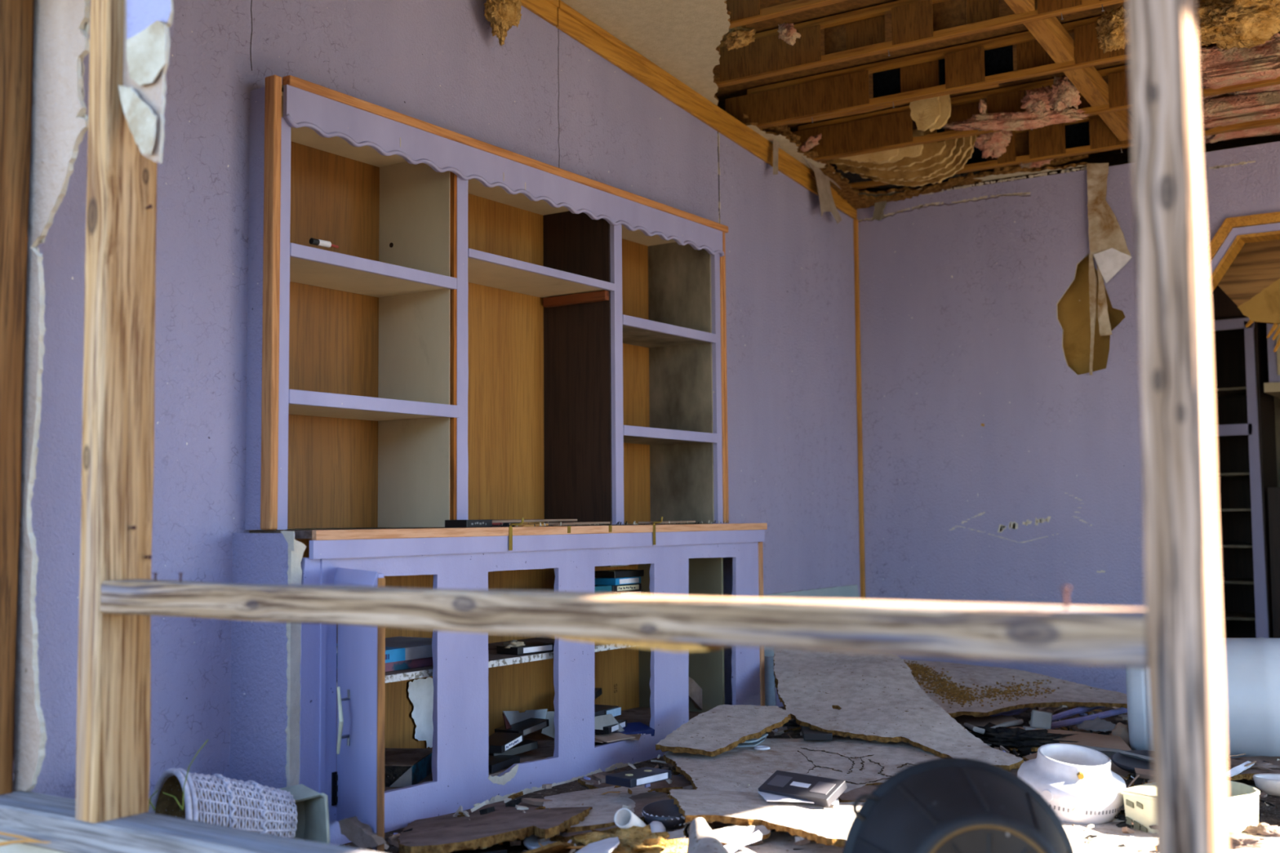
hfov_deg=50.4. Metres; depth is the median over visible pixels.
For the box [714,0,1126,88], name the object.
roof truss
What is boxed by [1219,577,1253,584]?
shelf
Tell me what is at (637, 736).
paper slip
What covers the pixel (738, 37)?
insulation
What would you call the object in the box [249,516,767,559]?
countertop
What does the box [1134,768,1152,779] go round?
chip
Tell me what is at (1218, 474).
shelf
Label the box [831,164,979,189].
residue
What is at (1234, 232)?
trim
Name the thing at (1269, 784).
ceramic dish
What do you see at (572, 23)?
trim
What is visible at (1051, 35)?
board
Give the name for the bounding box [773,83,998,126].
loose lath
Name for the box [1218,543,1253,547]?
shelf
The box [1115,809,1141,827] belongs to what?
charred tangle
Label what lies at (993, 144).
insulation
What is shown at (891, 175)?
honeycomb
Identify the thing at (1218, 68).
insulation
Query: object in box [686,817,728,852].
rolled sleeve
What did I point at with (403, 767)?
appliance box
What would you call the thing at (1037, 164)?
insulation
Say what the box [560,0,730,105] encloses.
ceiling
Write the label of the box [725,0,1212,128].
roof truss
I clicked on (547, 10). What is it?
trim
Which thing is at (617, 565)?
case
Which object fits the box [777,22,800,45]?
insulation
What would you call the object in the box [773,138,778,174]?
tape
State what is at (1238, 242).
trim
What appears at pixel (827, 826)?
board
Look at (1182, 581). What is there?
wall post
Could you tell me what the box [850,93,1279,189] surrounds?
roof truss
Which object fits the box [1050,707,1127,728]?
rod
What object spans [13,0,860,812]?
wall
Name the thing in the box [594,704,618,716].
tape
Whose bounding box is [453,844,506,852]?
tape
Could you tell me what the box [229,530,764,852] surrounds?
base cabinet
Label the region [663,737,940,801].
board
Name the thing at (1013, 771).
board
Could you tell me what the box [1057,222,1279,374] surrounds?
wall
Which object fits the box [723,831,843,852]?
board
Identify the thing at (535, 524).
scrap
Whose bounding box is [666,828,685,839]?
scrap
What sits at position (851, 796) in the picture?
board
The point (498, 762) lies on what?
tape
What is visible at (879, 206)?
hanging splinter
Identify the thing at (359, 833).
fragment
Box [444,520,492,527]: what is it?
case
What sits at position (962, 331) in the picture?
wall
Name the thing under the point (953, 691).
grit
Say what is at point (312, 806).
storage bin
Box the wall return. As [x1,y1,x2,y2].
[1267,487,1279,638]
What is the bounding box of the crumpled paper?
[502,640,524,648]
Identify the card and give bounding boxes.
[502,712,511,729]
[540,711,555,738]
[1075,716,1115,731]
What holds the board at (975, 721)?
on the rubble at (393, 840)
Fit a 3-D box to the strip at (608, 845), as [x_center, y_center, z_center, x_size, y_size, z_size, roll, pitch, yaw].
[-0.112,1.047,3.361,0.106,0.048,0.389,-1,-4,7]
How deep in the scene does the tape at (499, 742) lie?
4.51 m
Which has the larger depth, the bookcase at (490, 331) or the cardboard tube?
the bookcase at (490, 331)
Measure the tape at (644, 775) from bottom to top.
0.026 m
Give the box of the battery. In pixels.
[309,237,338,248]
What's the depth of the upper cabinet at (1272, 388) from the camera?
7.91 m
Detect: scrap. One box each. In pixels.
[492,519,577,523]
[515,523,548,527]
[545,521,609,525]
[638,520,695,524]
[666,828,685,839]
[711,825,770,846]
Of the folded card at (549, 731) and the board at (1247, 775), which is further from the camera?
the folded card at (549, 731)
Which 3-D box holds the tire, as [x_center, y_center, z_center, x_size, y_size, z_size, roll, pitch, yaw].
[0.592,0.844,2.426,0.444,0.440,0.368,-1,-4,4]
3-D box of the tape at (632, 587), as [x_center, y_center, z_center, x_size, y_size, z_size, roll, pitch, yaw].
[-0.089,0.618,5.214,0.108,0.025,0.189,-3,-5,34]
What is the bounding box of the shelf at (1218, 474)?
[1216,472,1249,477]
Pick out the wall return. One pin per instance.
(1273, 493)
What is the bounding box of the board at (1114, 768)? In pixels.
[1022,752,1130,779]
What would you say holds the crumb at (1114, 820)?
on the board at (1108, 834)
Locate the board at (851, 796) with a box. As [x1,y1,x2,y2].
[838,784,879,802]
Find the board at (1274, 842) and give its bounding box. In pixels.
[1229,831,1279,852]
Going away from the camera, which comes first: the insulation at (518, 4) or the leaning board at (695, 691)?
the insulation at (518, 4)
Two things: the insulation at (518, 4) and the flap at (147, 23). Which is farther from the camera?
the insulation at (518, 4)
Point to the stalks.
(30, 840)
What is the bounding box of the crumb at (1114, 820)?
[1111,812,1124,822]
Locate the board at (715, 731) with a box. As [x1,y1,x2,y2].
[655,704,791,756]
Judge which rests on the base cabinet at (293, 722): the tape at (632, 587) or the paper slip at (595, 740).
the paper slip at (595, 740)
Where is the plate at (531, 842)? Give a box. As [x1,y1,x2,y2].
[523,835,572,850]
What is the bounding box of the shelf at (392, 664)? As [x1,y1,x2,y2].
[336,657,432,678]
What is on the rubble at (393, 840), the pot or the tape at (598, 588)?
the pot
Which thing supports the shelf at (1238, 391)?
attached to the shelving unit at (1246, 456)
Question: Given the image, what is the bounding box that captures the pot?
[1017,743,1126,824]
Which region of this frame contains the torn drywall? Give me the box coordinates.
[13,0,89,791]
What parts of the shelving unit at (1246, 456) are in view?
frame rail, frame rail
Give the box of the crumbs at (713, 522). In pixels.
[493,520,728,527]
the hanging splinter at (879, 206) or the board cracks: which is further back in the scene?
the hanging splinter at (879, 206)
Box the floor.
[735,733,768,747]
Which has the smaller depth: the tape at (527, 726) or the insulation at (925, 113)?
the tape at (527, 726)
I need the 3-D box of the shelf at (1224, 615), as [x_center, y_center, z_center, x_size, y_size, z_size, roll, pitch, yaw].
[3.538,1.148,8.248,0.555,0.014,0.460,-3,-5,34]
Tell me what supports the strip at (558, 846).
on the debris
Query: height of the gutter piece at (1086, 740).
0.040 m
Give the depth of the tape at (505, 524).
4.93 m
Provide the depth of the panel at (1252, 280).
6.68 m
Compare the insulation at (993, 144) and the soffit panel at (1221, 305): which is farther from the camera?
the soffit panel at (1221, 305)
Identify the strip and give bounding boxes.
[524,840,574,852]
[575,837,619,852]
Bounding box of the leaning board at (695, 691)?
[688,676,702,710]
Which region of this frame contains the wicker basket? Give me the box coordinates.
[148,768,297,838]
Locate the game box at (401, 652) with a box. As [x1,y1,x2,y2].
[336,636,432,678]
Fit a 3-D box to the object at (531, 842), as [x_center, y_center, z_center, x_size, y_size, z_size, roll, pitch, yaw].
[-0.249,1.125,3.673,0.132,0.031,0.132,-3,-5,34]
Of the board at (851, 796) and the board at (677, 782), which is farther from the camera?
the board at (677, 782)
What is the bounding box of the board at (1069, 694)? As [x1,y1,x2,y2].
[901,658,1127,717]
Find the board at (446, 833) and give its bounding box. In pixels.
[398,798,592,852]
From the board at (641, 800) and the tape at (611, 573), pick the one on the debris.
the board at (641, 800)
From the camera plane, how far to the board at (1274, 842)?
3.51 m
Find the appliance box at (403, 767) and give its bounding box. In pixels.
[384,748,432,786]
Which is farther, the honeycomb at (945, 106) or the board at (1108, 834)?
the honeycomb at (945, 106)
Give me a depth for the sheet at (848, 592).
6.85 m
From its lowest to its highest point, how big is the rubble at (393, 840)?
0.095 m
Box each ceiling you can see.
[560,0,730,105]
[742,111,1088,208]
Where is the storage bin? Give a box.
[280,784,329,844]
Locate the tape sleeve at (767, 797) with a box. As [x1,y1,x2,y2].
[758,791,839,805]
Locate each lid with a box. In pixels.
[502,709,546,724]
[1110,750,1152,773]
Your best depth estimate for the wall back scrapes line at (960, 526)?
6.84 m
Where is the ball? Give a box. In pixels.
[648,821,666,832]
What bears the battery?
on the bookcase at (490, 331)
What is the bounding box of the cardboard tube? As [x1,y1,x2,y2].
[613,808,646,829]
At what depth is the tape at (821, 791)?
3.90 m
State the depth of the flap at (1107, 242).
6.65 m
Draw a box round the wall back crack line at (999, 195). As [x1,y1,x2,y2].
[857,195,1031,222]
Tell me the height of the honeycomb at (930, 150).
0.190 m
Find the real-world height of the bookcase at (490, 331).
1.305 m
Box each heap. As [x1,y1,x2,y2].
[1226,757,1279,771]
[1228,829,1269,849]
[1243,822,1279,837]
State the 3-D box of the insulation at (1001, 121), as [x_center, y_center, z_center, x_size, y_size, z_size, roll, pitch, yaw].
[1.687,-1.392,6.204,0.717,0.106,0.078,-3,-4,29]
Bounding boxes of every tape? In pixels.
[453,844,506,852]
[488,732,524,753]
[488,738,537,755]
[488,755,519,773]
[492,519,519,526]
[494,718,549,736]
[496,641,554,654]
[594,569,644,577]
[594,585,612,592]
[594,688,602,699]
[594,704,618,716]
[595,576,640,585]
[595,719,626,733]
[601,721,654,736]
[605,766,671,787]
[611,583,641,592]
[613,590,643,594]
[758,770,847,807]
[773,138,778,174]
[801,725,832,740]
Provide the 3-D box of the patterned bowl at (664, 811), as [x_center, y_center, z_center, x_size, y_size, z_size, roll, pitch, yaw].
[0.082,1.090,3.814,0.153,0.063,0.157,-3,-5,34]
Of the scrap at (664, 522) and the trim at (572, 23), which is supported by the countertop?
the scrap at (664, 522)
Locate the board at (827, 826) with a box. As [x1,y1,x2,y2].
[668,789,863,847]
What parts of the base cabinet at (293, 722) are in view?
panel, handle, handle, moulding, door, panel, panel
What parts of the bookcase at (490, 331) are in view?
panel, casing, panel, shelf, shelf, casing, panel, shelf, panel, shelf, shelf, casing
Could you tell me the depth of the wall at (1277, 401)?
8.80 m
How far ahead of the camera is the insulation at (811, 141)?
6.65 m
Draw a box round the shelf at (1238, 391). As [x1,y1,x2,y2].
[1213,386,1257,396]
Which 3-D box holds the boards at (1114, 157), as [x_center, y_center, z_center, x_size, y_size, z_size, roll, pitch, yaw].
[2.505,-1.711,5.298,5.450,0.867,8.400,-3,-5,34]
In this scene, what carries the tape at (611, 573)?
on the tape at (627, 580)
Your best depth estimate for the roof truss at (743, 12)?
5.27 m
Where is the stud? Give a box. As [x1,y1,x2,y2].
[0,0,34,795]
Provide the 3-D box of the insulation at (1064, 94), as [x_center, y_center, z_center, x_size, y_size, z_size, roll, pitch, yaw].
[1.851,-1.460,5.933,0.144,0.170,0.077,-3,-5,34]
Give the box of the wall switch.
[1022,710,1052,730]
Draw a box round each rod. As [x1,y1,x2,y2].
[989,707,1031,716]
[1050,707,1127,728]
[1051,706,1105,722]
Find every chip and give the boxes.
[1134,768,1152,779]
[1226,760,1254,777]
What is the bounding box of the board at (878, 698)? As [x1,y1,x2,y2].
[773,648,1023,771]
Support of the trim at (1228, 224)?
attached to the wall at (962, 331)
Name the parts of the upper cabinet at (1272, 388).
door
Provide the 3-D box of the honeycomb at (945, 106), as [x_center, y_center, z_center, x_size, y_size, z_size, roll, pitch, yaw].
[1.362,-1.433,6.181,0.110,0.176,0.031,-3,-5,34]
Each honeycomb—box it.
[826,128,946,169]
[835,137,964,180]
[839,148,898,162]
[859,135,976,186]
[872,128,923,164]
[873,137,957,171]
[902,136,972,182]
[928,94,951,132]
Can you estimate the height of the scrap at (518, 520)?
0.012 m
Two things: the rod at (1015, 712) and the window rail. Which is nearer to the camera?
the window rail
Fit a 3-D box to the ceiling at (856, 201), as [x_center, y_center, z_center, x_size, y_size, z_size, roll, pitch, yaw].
[1.344,-1.360,6.580,1.284,0.245,1.272,-3,-5,34]
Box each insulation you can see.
[484,0,517,45]
[512,0,521,26]
[568,824,688,852]
[720,24,757,50]
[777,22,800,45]
[799,133,822,151]
[909,96,941,131]
[942,107,1089,131]
[973,130,1013,159]
[978,98,986,114]
[1018,159,1053,168]
[1020,84,1051,114]
[1048,75,1081,111]
[1095,4,1128,53]
[1196,0,1279,49]
[1197,32,1279,101]
[1200,90,1279,144]
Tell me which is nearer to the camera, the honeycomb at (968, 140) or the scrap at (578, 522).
the scrap at (578, 522)
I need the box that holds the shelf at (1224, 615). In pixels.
[1221,612,1255,620]
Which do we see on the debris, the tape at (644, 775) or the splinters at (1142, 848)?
the splinters at (1142, 848)
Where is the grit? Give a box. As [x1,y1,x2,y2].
[903,659,1091,707]
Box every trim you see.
[520,0,559,26]
[555,0,857,219]
[853,218,865,599]
[1206,211,1279,264]
[1208,222,1279,279]
[1208,230,1279,296]
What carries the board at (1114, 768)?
on the debris
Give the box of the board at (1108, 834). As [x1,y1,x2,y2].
[1061,808,1155,852]
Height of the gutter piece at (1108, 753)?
0.056 m
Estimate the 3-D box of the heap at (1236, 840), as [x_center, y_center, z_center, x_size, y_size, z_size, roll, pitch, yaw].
[1.571,1.093,3.574,0.173,0.053,0.130,-1,-4,14]
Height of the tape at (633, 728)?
0.042 m
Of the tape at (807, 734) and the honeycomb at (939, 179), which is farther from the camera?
the honeycomb at (939, 179)
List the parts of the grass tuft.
blade, blade, blade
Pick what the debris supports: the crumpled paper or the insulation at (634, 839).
the insulation at (634, 839)
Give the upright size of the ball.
0.057 m
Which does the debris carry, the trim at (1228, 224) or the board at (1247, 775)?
the board at (1247, 775)
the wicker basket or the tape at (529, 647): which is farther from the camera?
the tape at (529, 647)
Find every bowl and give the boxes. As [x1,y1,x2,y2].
[641,799,691,830]
[1121,780,1259,833]
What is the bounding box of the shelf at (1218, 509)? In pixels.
[1217,508,1251,511]
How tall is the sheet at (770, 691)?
0.215 m
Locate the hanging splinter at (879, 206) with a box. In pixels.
[872,194,887,220]
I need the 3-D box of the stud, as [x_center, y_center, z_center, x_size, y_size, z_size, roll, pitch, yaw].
[-1.477,-0.535,3.064,0.239,2.674,0.099,-3,-5,34]
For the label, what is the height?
0.028 m
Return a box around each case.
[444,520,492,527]
[602,564,628,567]
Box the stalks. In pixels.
[0,831,50,846]
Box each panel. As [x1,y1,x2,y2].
[1209,284,1244,319]
[1217,239,1279,351]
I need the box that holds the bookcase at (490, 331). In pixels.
[244,75,728,529]
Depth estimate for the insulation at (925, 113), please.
6.15 m
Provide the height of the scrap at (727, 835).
0.047 m
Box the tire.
[842,757,1074,852]
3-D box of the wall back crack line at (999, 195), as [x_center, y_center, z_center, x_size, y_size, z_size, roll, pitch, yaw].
[1.581,-1.152,7.146,0.954,0.042,0.004,-3,-5,34]
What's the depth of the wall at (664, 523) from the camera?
4.69 m
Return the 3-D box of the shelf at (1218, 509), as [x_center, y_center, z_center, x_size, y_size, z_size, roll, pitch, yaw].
[3.533,0.510,8.292,0.555,0.014,0.460,-3,-5,34]
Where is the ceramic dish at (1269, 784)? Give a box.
[1253,773,1279,796]
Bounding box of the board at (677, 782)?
[577,771,691,793]
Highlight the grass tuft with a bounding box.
[148,739,208,810]
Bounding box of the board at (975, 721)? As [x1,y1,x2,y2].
[952,715,1017,732]
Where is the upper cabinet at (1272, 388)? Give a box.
[1263,323,1279,398]
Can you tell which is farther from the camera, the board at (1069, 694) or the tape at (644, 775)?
the board at (1069, 694)
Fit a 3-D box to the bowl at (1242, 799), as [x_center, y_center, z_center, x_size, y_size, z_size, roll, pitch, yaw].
[1.544,1.067,3.777,0.378,0.124,0.247,2,-4,-30]
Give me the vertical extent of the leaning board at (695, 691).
0.171 m
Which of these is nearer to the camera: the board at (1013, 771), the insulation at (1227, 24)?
the board at (1013, 771)
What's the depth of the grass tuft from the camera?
3.19 m
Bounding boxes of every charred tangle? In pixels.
[963,719,1078,755]
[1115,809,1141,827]
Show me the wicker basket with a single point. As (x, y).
(218, 799)
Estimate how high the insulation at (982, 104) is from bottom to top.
0.067 m
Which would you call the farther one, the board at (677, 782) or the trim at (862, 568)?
the trim at (862, 568)
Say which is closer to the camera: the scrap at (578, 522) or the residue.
the scrap at (578, 522)
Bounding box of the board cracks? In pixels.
[797,747,912,784]
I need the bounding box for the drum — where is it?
[1125,637,1279,758]
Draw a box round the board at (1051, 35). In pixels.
[1004,0,1130,141]
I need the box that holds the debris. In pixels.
[340,706,1279,852]
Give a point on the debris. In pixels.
(1270, 815)
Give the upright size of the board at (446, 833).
0.141 m
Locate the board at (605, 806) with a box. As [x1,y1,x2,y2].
[542,785,651,832]
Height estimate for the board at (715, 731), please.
0.104 m
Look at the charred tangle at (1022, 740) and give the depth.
5.07 m
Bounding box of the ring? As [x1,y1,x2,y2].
[753,746,770,750]
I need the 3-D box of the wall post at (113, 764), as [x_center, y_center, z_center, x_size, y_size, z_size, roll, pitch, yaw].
[-1.065,-0.555,2.811,0.092,2.674,0.128,-3,-5,34]
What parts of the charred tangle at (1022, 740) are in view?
plastic strip, plastic strip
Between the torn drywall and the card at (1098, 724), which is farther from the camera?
the card at (1098, 724)
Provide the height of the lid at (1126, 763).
0.046 m
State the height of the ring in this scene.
0.009 m
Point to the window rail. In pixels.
(1057, 634)
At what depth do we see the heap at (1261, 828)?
3.65 m
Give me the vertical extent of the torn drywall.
1.915 m
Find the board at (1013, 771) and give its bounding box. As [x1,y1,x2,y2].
[1009,769,1017,776]
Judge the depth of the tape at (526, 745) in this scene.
4.63 m
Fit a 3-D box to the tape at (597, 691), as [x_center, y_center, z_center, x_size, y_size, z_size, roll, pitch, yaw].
[-0.222,1.049,5.289,0.104,0.045,0.189,-1,-4,13]
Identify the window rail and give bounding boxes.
[100,573,1147,667]
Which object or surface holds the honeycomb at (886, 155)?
attached to the roof truss at (891, 128)
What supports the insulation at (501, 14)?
hanging from the wall at (791, 359)
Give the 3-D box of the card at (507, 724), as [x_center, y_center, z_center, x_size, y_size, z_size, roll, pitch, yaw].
[-0.426,1.036,4.752,0.004,0.090,0.166,-3,-5,34]
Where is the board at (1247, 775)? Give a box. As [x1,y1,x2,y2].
[1226,755,1279,780]
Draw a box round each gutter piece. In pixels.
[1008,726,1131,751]
[1083,746,1152,762]
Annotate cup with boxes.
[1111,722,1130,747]
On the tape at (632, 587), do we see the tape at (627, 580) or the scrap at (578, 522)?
the tape at (627, 580)
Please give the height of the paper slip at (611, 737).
0.011 m
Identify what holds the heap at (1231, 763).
on the board at (1247, 775)
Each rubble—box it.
[370,705,1279,852]
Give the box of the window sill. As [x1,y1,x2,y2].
[0,788,379,852]
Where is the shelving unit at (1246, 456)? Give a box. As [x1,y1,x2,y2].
[1210,315,1277,638]
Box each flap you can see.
[118,0,173,164]
[1086,162,1131,375]
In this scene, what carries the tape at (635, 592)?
on the tape
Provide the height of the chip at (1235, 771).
0.023 m
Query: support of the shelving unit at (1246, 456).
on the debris
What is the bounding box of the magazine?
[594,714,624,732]
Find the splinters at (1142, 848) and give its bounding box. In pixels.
[537,706,1275,851]
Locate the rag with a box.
[801,155,841,223]
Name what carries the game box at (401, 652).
on the base cabinet at (293, 722)
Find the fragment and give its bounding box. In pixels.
[338,816,386,848]
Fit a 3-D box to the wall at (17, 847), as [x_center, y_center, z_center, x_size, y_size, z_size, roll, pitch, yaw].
[0.286,1.249,1.792,5.180,0.945,0.060,-3,-5,34]
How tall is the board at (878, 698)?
0.309 m
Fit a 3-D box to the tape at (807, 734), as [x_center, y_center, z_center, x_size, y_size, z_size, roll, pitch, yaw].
[0.655,1.138,5.045,0.103,0.025,0.187,-1,-4,4]
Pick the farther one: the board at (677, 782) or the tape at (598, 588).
the tape at (598, 588)
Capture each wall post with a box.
[75,0,157,822]
[1126,0,1229,852]
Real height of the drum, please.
0.460 m
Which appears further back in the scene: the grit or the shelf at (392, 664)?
the grit
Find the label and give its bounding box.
[606,706,621,716]
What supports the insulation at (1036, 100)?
on the insulation at (1001, 121)
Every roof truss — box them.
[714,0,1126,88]
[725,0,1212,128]
[726,0,847,28]
[793,64,1279,161]
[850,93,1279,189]
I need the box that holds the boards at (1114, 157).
[713,0,1279,191]
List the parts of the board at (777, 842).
blue white strip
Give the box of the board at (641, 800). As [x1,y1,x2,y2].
[537,791,669,844]
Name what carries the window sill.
on the wall at (17, 847)
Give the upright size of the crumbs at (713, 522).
0.016 m
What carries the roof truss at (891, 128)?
attached to the boards at (1114, 157)
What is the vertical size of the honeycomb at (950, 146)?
0.191 m
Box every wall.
[0,839,63,852]
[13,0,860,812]
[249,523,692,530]
[857,141,1279,693]
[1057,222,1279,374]
[1274,396,1279,487]
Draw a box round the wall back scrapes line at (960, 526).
[960,526,1053,542]
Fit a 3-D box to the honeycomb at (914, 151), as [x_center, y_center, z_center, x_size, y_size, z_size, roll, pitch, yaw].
[1.264,-1.375,6.673,0.262,0.150,0.034,-3,-5,34]
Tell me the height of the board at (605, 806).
0.056 m
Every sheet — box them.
[763,584,859,656]
[764,656,776,706]
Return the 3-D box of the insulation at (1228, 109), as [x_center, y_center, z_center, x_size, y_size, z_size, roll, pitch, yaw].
[2.733,-1.419,6.136,0.727,0.150,0.481,-3,-5,34]
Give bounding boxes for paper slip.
[594,732,635,742]
[594,733,604,742]
[627,733,640,740]

